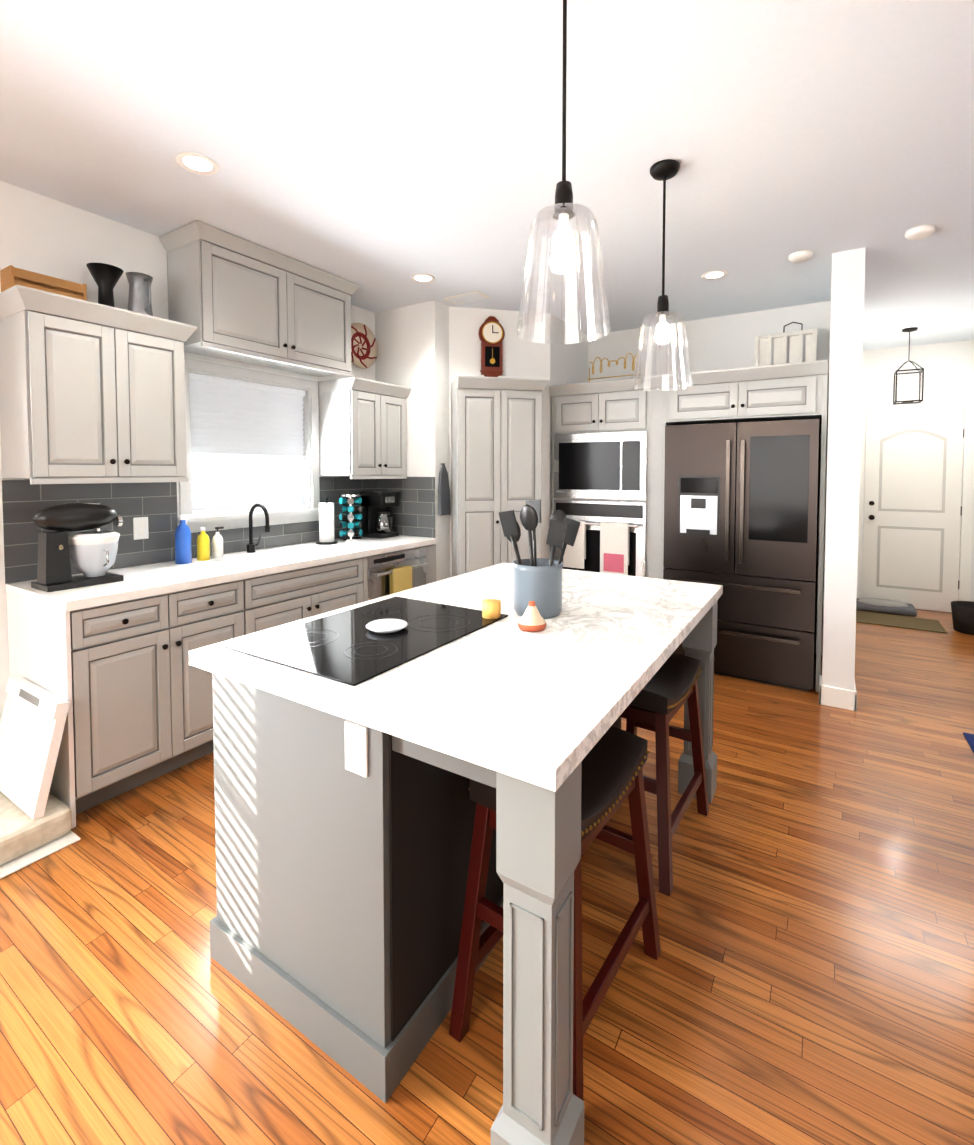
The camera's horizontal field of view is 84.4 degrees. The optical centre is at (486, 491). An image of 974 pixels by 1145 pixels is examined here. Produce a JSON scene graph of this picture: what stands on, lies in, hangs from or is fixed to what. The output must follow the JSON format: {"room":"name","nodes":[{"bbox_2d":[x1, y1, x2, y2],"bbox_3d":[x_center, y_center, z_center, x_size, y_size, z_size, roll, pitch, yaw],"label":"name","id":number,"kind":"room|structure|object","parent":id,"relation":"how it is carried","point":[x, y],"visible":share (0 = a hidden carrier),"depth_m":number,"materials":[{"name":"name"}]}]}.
{"room":"kitchen","nodes":[
{"label":"kitchen","id":0,"kind":"room"},
{"bbox_2d":[0,181,374,721],"bbox_3d":[-2.507,-0.017,2.125,0.160,2.750,9.260,1,3,32],"label":"wall","id":1,"kind":"structure","parent":0,"point":[42,234],"depth_m":2.66,"materials":[{"name":"paint"}]},
{"bbox_2d":[0,285,196,483],"bbox_3d":[-1.870,-0.451,2.606,0.380,0.812,0.740,1,3,32],"label":"upper cabinet","id":2,"kind":"object","parent":1,"relation":"attached to","point":[91,392],"visible":1,"depth_m":2.43,"materials":[{"name":"grey wood"}]},
{"bbox_2d":[0,265,86,300],"bbox_3d":[-2.005,-0.912,2.438,0.120,0.120,0.280,1,3,32],"label":"decor","id":3,"kind":"object","parent":2,"relation":"on","point":[11,276],"visible":0.6,"depth_m":2.39,"materials":[{"name":"brown wood"}]},
{"bbox_2d":[86,262,123,306],"bbox_3d":[-1.869,-0.977,2.633,0.150,0.235,0.148,1,3,32],"label":"vase","id":4,"kind":"object","parent":2,"relation":"on","point":[106,277],"visible":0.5,"depth_m":2.60,"materials":[{"name":"black ceramic"}]},
{"bbox_2d":[125,272,152,315],"bbox_3d":[-1.767,-0.986,2.752,0.165,0.245,0.120,1,3,32],"label":"vase","id":5,"kind":"object","parent":2,"relation":"on","point":[139,299],"visible":0.83,"depth_m":2.72,"materials":[{"name":"silver metal"}]},
{"bbox_2d":[133,517,148,539],"bbox_3d":[-1.892,0.198,2.937,0.006,0.120,0.075,1,3,32],"label":"outlet","id":6,"kind":"object","parent":1,"relation":"attached to","point":[140,527],"visible":1,"depth_m":2.93,"materials":[{"name":"white plastic"}]},
{"bbox_2d":[2,477,434,583],"bbox_3d":[-1.306,0.152,3.307,0.620,0.474,2.409,1,3,32],"label":"backsplash","id":7,"kind":"structure","parent":1,"relation":"attached to","point":[155,503],"depth_m":3.00,"materials":[{"name":"tile"}]},
{"bbox_2d":[178,358,319,532],"bbox_3d":[-1.566,-0.285,3.562,0.210,1.020,1.030,1,3,32],"label":"kitchen window","id":8,"kind":"structure","parent":1,"relation":"in","point":[252,437],"depth_m":3.53,"materials":[{"name":"grey glass"}]},
{"bbox_2d":[159,220,359,376],"bbox_3d":[-1.359,-1.118,3.392,0.380,0.637,1.155,1,3,32],"label":"upper cabinet","id":9,"kind":"object","parent":1,"relation":"attached to","point":[231,297],"visible":0.96,"depth_m":3.14,"materials":[{"name":"grey wood"}]},
{"bbox_2d":[351,323,377,368],"bbox_3d":[-1.005,-1.162,4.275,0.041,0.356,0.356,1,3,32],"label":"plate","id":10,"kind":"object","parent":1,"relation":"attached to","point":[364,350],"visible":0.81,"depth_m":4.29,"materials":[{"name":"beige ceramic"}]},
{"bbox_2d":[318,377,410,478],"bbox_3d":[-0.912,-0.460,4.126,0.380,0.717,0.632,1,3,32],"label":"upper cabinet","id":11,"kind":"object","parent":1,"relation":"attached to","point":[362,428],"visible":1,"depth_m":3.92,"materials":[{"name":"grey wood"}]},
{"bbox_2d":[375,300,588,580],"bbox_3d":[0.026,-0.118,4.847,1.220,2.750,1.630,1,3,32],"label":"wall","id":12,"kind":"structure","parent":0,"point":[428,353],"depth_m":4.30,"materials":[{"name":"paint"}]},
{"bbox_2d":[438,463,449,515],"bbox_3d":[-0.341,-0.022,4.209,0.044,0.406,0.124,1,3,32],"label":"hanging towel","id":13,"kind":"object","parent":12,"relation":"attached to","point":[443,498],"visible":1,"depth_m":4.19,"materials":[{"name":"grey fabric"}]},
{"bbox_2d":[478,316,504,376],"bbox_3d":[0.039,-1.164,4.315,0.210,0.490,0.058,0,2,-13],"label":"clock","id":14,"kind":"object","parent":12,"relation":"attached to","point":[491,333],"visible":0.96,"depth_m":4.30,"materials":[{"name":"brown wood"}]},
{"bbox_2d":[0,609,973,1144],"bbox_3d":[1.473,1.464,0.936,8.500,0.120,11.800,1,3,32],"label":"floor","id":15,"kind":"structure","parent":0,"point":[806,977],"depth_m":1.54,"materials":[{"name":"brown wood"}]},
{"bbox_2d":[0,830,79,878],"bbox_3d":[-2.248,1.370,1.714,0.710,0.008,1.355,1,3,32],"label":"rug","id":16,"kind":"object","parent":15,"relation":"on","point":[70,837],"visible":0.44,"depth_m":2.01,"materials":[{"name":"white fabric"}]},
{"bbox_2d":[0,791,71,865],"bbox_3d":[-2.024,1.295,2.114,0.660,0.110,0.435,1,3,32],"label":"pet bed","id":17,"kind":"object","parent":16,"relation":"on","point":[22,832],"visible":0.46,"depth_m":2.04,"materials":[{"name":"beige fabric"}]},
{"bbox_2d":[0,677,69,818],"bbox_3d":[-1.890,1.026,2.204,0.500,0.419,0.129,1,3,32],"label":"step stool","id":18,"kind":"object","parent":17,"relation":"on","point":[33,721],"visible":1,"depth_m":2.14,"materials":[{"name":"white plastic"}]},
{"bbox_2d":[6,575,261,828],"bbox_3d":[-1.704,0.897,2.657,0.656,0.884,0.836,1,3,32],"label":"base cabinet","id":19,"kind":"object","parent":15,"relation":"on","point":[109,662],"depth_m":2.36,"materials":[{"name":"grey wood"}]},
{"bbox_2d":[6,535,437,606],"bbox_3d":[-1.294,0.410,3.305,0.643,0.040,2.403,1,3,32],"label":"countertop","id":20,"kind":"structure","parent":19,"relation":"on","point":[143,579],"depth_m":2.79,"materials":[{"name":"white stone"}]},
{"bbox_2d":[31,502,123,591],"bbox_3d":[-1.845,0.234,2.440,0.244,0.374,0.340,1,3,32],"label":"stand mixer","id":21,"kind":"object","parent":20,"relation":"on","point":[93,554],"visible":1,"depth_m":2.40,"materials":[{"name":"black plastic"}]},
{"bbox_2d":[175,515,192,563],"bbox_3d":[-1.701,0.264,3.020,0.080,0.270,0.095,1,3,32],"label":"spray bottle","id":22,"kind":"object","parent":20,"relation":"on","point":[183,553],"visible":1,"depth_m":2.99,"materials":[{"name":"blue plastic"}]},
{"bbox_2d":[197,527,209,560],"bbox_3d":[-1.650,0.300,3.122,0.066,0.190,0.066,1,3,32],"label":"soap bottle","id":23,"kind":"object","parent":20,"relation":"on","point":[203,547],"visible":1,"depth_m":3.10,"materials":[{"name":"yellow plastic"}]},
{"bbox_2d":[212,526,223,557],"bbox_3d":[-1.612,0.301,3.219,0.060,0.182,0.065,1,3,32],"label":"soap bottle","id":24,"kind":"object","parent":20,"relation":"on","point":[217,545],"visible":1,"depth_m":3.20,"materials":[{"name":"white plastic"}]},
{"bbox_2d":[247,503,269,552],"bbox_3d":[-1.422,0.228,3.398,0.211,0.314,0.106,1,3,32],"label":"faucet","id":25,"kind":"object","parent":20,"relation":"on","point":[250,547],"visible":1,"depth_m":3.40,"materials":[{"name":"black metal"}]},
{"bbox_2d":[316,497,337,544],"bbox_3d":[-1.147,0.204,3.842,0.150,0.330,0.150,1,3,32],"label":"paper towel","id":26,"kind":"object","parent":20,"relation":"on","point":[326,522],"visible":1,"depth_m":3.80,"materials":[{"name":"white paper"}]},
{"bbox_2d":[339,494,361,541],"bbox_3d":[-1.021,0.189,4.022,0.172,0.345,0.172,1,3,32],"label":"pod carousel","id":27,"kind":"object","parent":20,"relation":"on","point":[350,508],"visible":1,"depth_m":3.97,"materials":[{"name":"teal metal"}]},
{"bbox_2d":[360,492,398,538],"bbox_3d":[-0.845,0.178,4.254,0.251,0.350,0.200,1,3,32],"label":"coffee maker","id":28,"kind":"object","parent":20,"relation":"on","point":[376,520],"visible":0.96,"depth_m":4.19,"materials":[{"name":"black plastic"}]},
{"bbox_2d":[226,551,373,629],"bbox_3d":[-1.289,0.872,3.314,0.656,0.884,0.946,1,3,32],"label":"base cabinet","id":29,"kind":"object","parent":15,"relation":"on","point":[293,594],"depth_m":3.21,"materials":[{"name":"grey wood"}]},
{"bbox_2d":[374,543,433,598],"bbox_3d":[-0.886,0.849,3.954,0.656,0.884,0.648,1,3,32],"label":"dishwasher","id":30,"kind":"object","parent":15,"relation":"on","point":[406,568],"depth_m":3.77,"materials":[{"name":"grey metal"}]},
{"bbox_2d":[430,543,436,581],"bbox_3d":[-0.679,0.836,4.281,0.656,0.884,0.127,1,3,32],"label":"base cabinet","id":31,"kind":"object","parent":15,"relation":"on","point":[432,547],"depth_m":4.13,"materials":[{"name":"grey wood"}]},
{"bbox_2d":[210,591,722,1144],"bbox_3d":[0.110,0.921,2.000,1.126,0.885,1.730,1,3,32],"label":"kitchen island","id":32,"kind":"object","parent":15,"relation":"on","point":[353,755],"depth_m":1.31,"materials":[{"name":"wood"}]},
{"bbox_2d":[189,563,722,794],"bbox_3d":[0.106,0.459,1.985,1.150,0.040,1.780,1,3,32],"label":"island countertop","id":33,"kind":"structure","parent":32,"relation":"on","point":[502,698],"depth_m":1.36,"materials":[{"name":"white stone"}]},
{"bbox_2d":[221,595,508,686],"bbox_3d":[-0.345,0.445,1.737,0.530,0.005,0.740,1,3,32],"label":"cooktop","id":34,"kind":"object","parent":33,"relation":"in","point":[338,646],"depth_m":1.64,"materials":[{"name":"black glass"}]},
{"bbox_2d":[366,619,407,632],"bbox_3d":[-0.323,0.434,1.734,0.136,0.016,0.135,1,3,32],"label":"dish","id":35,"kind":"object","parent":34,"relation":"on","point":[386,625],"visible":0.98,"depth_m":1.73,"materials":[{"name":"white ceramic"}]},
{"bbox_2d":[482,599,500,618],"bbox_3d":[0.016,0.412,1.886,0.066,0.058,0.065,1,3,32],"label":"candle jar","id":36,"kind":"object","parent":33,"relation":"on","point":[491,608],"visible":1,"depth_m":1.86,"materials":[{"name":"yellow wax"}]},
{"bbox_2d":[518,601,545,631],"bbox_3d":[0.147,0.401,1.756,0.094,0.090,0.093,1,3,32],"label":"tagine","id":37,"kind":"object","parent":33,"relation":"on","point":[531,619],"visible":0.98,"depth_m":1.73,"materials":[{"name":"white ceramic"}]},
{"bbox_2d":[499,499,580,618],"bbox_3d":[0.182,0.235,1.940,0.290,0.408,0.239,1,3,32],"label":"utensil crock","id":38,"kind":"object","parent":33,"relation":"on","point":[538,581],"visible":0.96,"depth_m":1.88,"materials":[{"name":"grey ceramic"}]},
{"bbox_2d":[451,376,548,576],"bbox_3d":[0.093,0.210,4.213,0.703,2.142,0.350,0,2,-13],"label":"pantry cabinet","id":39,"kind":"object","parent":15,"relation":"on","point":[496,445],"visible":0.58,"depth_m":4.06,"materials":[{"name":"grey wood"}]},
{"bbox_2d":[449,726,660,1100],"bbox_3d":[0.212,1.049,1.479,0.362,0.669,0.557,2,3,36],"label":"stool","id":40,"kind":"object","parent":15,"relation":"on","point":[614,760],"visible":0.48,"depth_m":1.37,"materials":[{"name":"brown wood"}]},
{"bbox_2d":[549,376,668,578],"bbox_3d":[1.045,0.204,4.526,0.820,2.130,0.646,1,3,32],"label":"tall cabinet","id":41,"kind":"object","parent":15,"relation":"on","point":[608,457],"depth_m":4.16,"materials":[{"name":"grey wood"}]},
{"bbox_2d":[587,353,637,381],"bbox_3d":[1.067,-1.020,4.553,0.460,0.289,0.020,1,3,32],"label":"gather sign","id":42,"kind":"object","parent":41,"relation":"on","point":[589,379],"visible":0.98,"depth_m":4.56,"materials":[{"name":"gold metal"}]},
{"bbox_2d":[581,653,708,896],"bbox_3d":[0.632,1.024,2.136,0.390,0.669,0.575,1,3,32],"label":"stool","id":43,"kind":"object","parent":15,"relation":"on","point":[669,689],"visible":0.56,"depth_m":1.96,"materials":[{"name":"brown wood"}]},
{"bbox_2d":[663,419,819,690],"bbox_3d":[1.890,0.402,3.989,0.956,1.775,0.805,1,3,32],"label":"fridge","id":44,"kind":"object","parent":15,"relation":"on","point":[741,503],"visible":0.85,"depth_m":3.63,"materials":[{"name":"black metal"}]},
{"bbox_2d":[856,598,916,616],"bbox_3d":[4.114,1.175,5.588,0.540,0.109,0.340,1,3,32],"label":"pet bed","id":45,"kind":"object","parent":15,"relation":"on","point":[883,606],"visible":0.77,"depth_m":5.48,"materials":[{"name":"grey fabric"}]},
{"bbox_2d":[856,611,946,632],"bbox_3d":[3.943,1.242,5.160,0.670,0.008,0.490,1,3,32],"label":"doormat","id":46,"kind":"object","parent":15,"relation":"on","point":[923,624],"visible":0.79,"depth_m":5.13,"materials":[{"name":"fabric"}]},
{"bbox_2d":[951,601,973,634],"bbox_3d":[4.389,1.139,4.821,0.350,0.239,0.350,1,3,32],"label":"basket","id":47,"kind":"object","parent":15,"relation":"on","point":[963,616],"visible":1,"depth_m":4.79,"materials":[{"name":"black"}]},
{"bbox_2d":[963,732,973,752],"bbox_3d":[3.000,1.408,0.692,3.060,0.008,3.420,1,3,32],"label":"rug","id":48,"kind":"object","parent":15,"relation":"on","point":[969,738],"visible":0.95,"depth_m":2.87,"materials":[{"name":"blue fabric"}]},
{"bbox_2d":[0,0,973,350],"bbox_3d":[1.473,-1.404,0.829,8.500,0.120,11.800,1,3,32],"label":"ceiling","id":49,"kind":"structure","parent":0,"point":[380,152],"depth_m":2.12,"materials":[{"name":"paint"}]},
{"bbox_2d":[175,152,218,174],"bbox_3d":[-1.232,-1.395,2.287,0.164,0.006,0.164,1,3,32],"label":"recessed light","id":50,"kind":"object","parent":49,"relation":"in","point":[196,163],"visible":1,"depth_m":2.28,"materials":[{"name":"white"}]},
{"bbox_2d":[411,274,434,282],"bbox_3d":[-0.433,-1.446,3.638,0.164,0.006,0.164,1,3,32],"label":"recessed light","id":51,"kind":"object","parent":49,"relation":"in","point":[423,278],"visible":1,"depth_m":3.64,"materials":[{"name":"white"}]},
{"bbox_2d":[443,291,489,304],"bbox_3d":[-0.155,-1.458,4.042,0.320,0.010,0.160,1,3,32],"label":"ceiling vent","id":52,"kind":"object","parent":49,"relation":"in","point":[467,297],"visible":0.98,"depth_m":4.02,"materials":[{"name":"white metal"}]},
{"bbox_2d":[516,0,610,343],"bbox_3d":[0.204,-0.895,1.423,0.253,0.939,0.253,1,3,32],"label":"pendant light","id":53,"kind":"object","parent":49,"relation":"hanging from","point":[563,207],"visible":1,"depth_m":1.41,"materials":[{"name":"clear glass"}]},
{"bbox_2d":[633,159,692,389],"bbox_3d":[0.766,-0.929,2.333,0.253,0.939,0.253,1,3,32],"label":"pendant light","id":54,"kind":"object","parent":49,"relation":"hanging from","point":[664,170],"visible":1,"depth_m":2.32,"materials":[{"name":"clear glass"}]},
{"bbox_2d":[701,270,727,279],"bbox_3d":[1.516,-1.443,3.580,0.164,0.006,0.164,1,3,32],"label":"recessed light","id":55,"kind":"object","parent":49,"relation":"in","point":[715,275],"visible":1,"depth_m":3.58,"materials":[{"name":"white"}]},
{"bbox_2d":[788,250,812,262],"bbox_3d":[1.891,-1.416,3.238,0.130,0.034,0.130,1,3,32],"label":"smoke detector","id":56,"kind":"object","parent":49,"relation":"attached to","point":[800,256],"visible":1,"depth_m":3.20,"materials":[{"name":"white plastic"}]},
{"bbox_2d":[893,327,923,404],"bbox_3d":[3.879,-1.159,4.939,0.200,0.675,0.200,1,3,32],"label":"pendant lantern","id":57,"kind":"object","parent":49,"relation":"hanging from","point":[920,373],"visible":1,"depth_m":4.92,"materials":[{"name":"black metal"}]},
{"bbox_2d":[905,224,934,239],"bbox_3d":[2.349,-1.404,2.914,0.130,0.034,0.130,1,3,32],"label":"smoke detector","id":58,"kind":"object","parent":49,"relation":"attached to","point":[920,232],"visible":1,"depth_m":2.88,"materials":[{"name":"white plastic"}]},
{"bbox_2d":[588,301,830,654],"bbox_3d":[1.332,-0.127,5.082,3.180,2.750,0.160,1,3,32],"label":"wall","id":59,"kind":"structure","parent":0,"point":[721,342],"depth_m":4.54,"materials":[{"name":"paint"}]},
{"bbox_2d":[661,368,752,424],"bbox_3d":[1.765,-0.685,4.160,0.544,0.325,0.840,1,3,32],"label":"upper cabinet","id":60,"kind":"object","parent":59,"relation":"attached to","point":[723,396],"depth_m":3.80,"materials":[{"name":"grey wood"}]},
{"bbox_2d":[749,360,824,427],"bbox_3d":[2.134,-0.677,3.928,0.544,0.325,0.840,1,3,32],"label":"upper cabinet","id":61,"kind":"object","parent":59,"relation":"attached to","point":[778,392],"depth_m":3.53,"materials":[{"name":"grey wood"}]},
{"bbox_2d":[754,322,816,366],"bbox_3d":[2.282,-1.083,4.114,0.420,0.444,0.100,1,3,32],"label":"basket","id":62,"kind":"object","parent":61,"relation":"on","point":[762,350],"visible":0.77,"depth_m":4.12,"materials":[{"name":"white wood"}]},
{"bbox_2d":[822,247,865,690],"bbox_3d":[3.011,-0.109,4.609,0.165,2.750,3.250,1,3,32],"label":"wall","id":63,"kind":"structure","parent":0,"point":[843,444],"depth_m":3.23,"materials":[{"name":"paint"}]},
{"bbox_2d":[849,678,856,710],"bbox_3d":[3.084,1.207,4.604,0.015,0.120,3.264,1,3,32],"label":"baseboard","id":64,"kind":"structure","parent":63,"relation":"attached to","point":[853,694],"depth_m":3.23,"materials":[{"name":"white wood"}]},
{"bbox_2d":[861,340,973,612],"bbox_3d":[4.497,-0.149,5.687,1.530,2.750,0.160,1,3,32],"label":"wall","id":65,"kind":"structure","parent":0,"point":[948,367],"depth_m":5.53,"materials":[{"name":"paint"}]},
{"bbox_2d":[857,399,973,611],"bbox_3d":[4.421,0.147,5.597,0.980,2.165,0.088,1,3,32],"label":"entry door","id":66,"kind":"structure","parent":65,"relation":"in","point":[912,544],"depth_m":5.59,"materials":[{"name":"white wood"}]}
]}

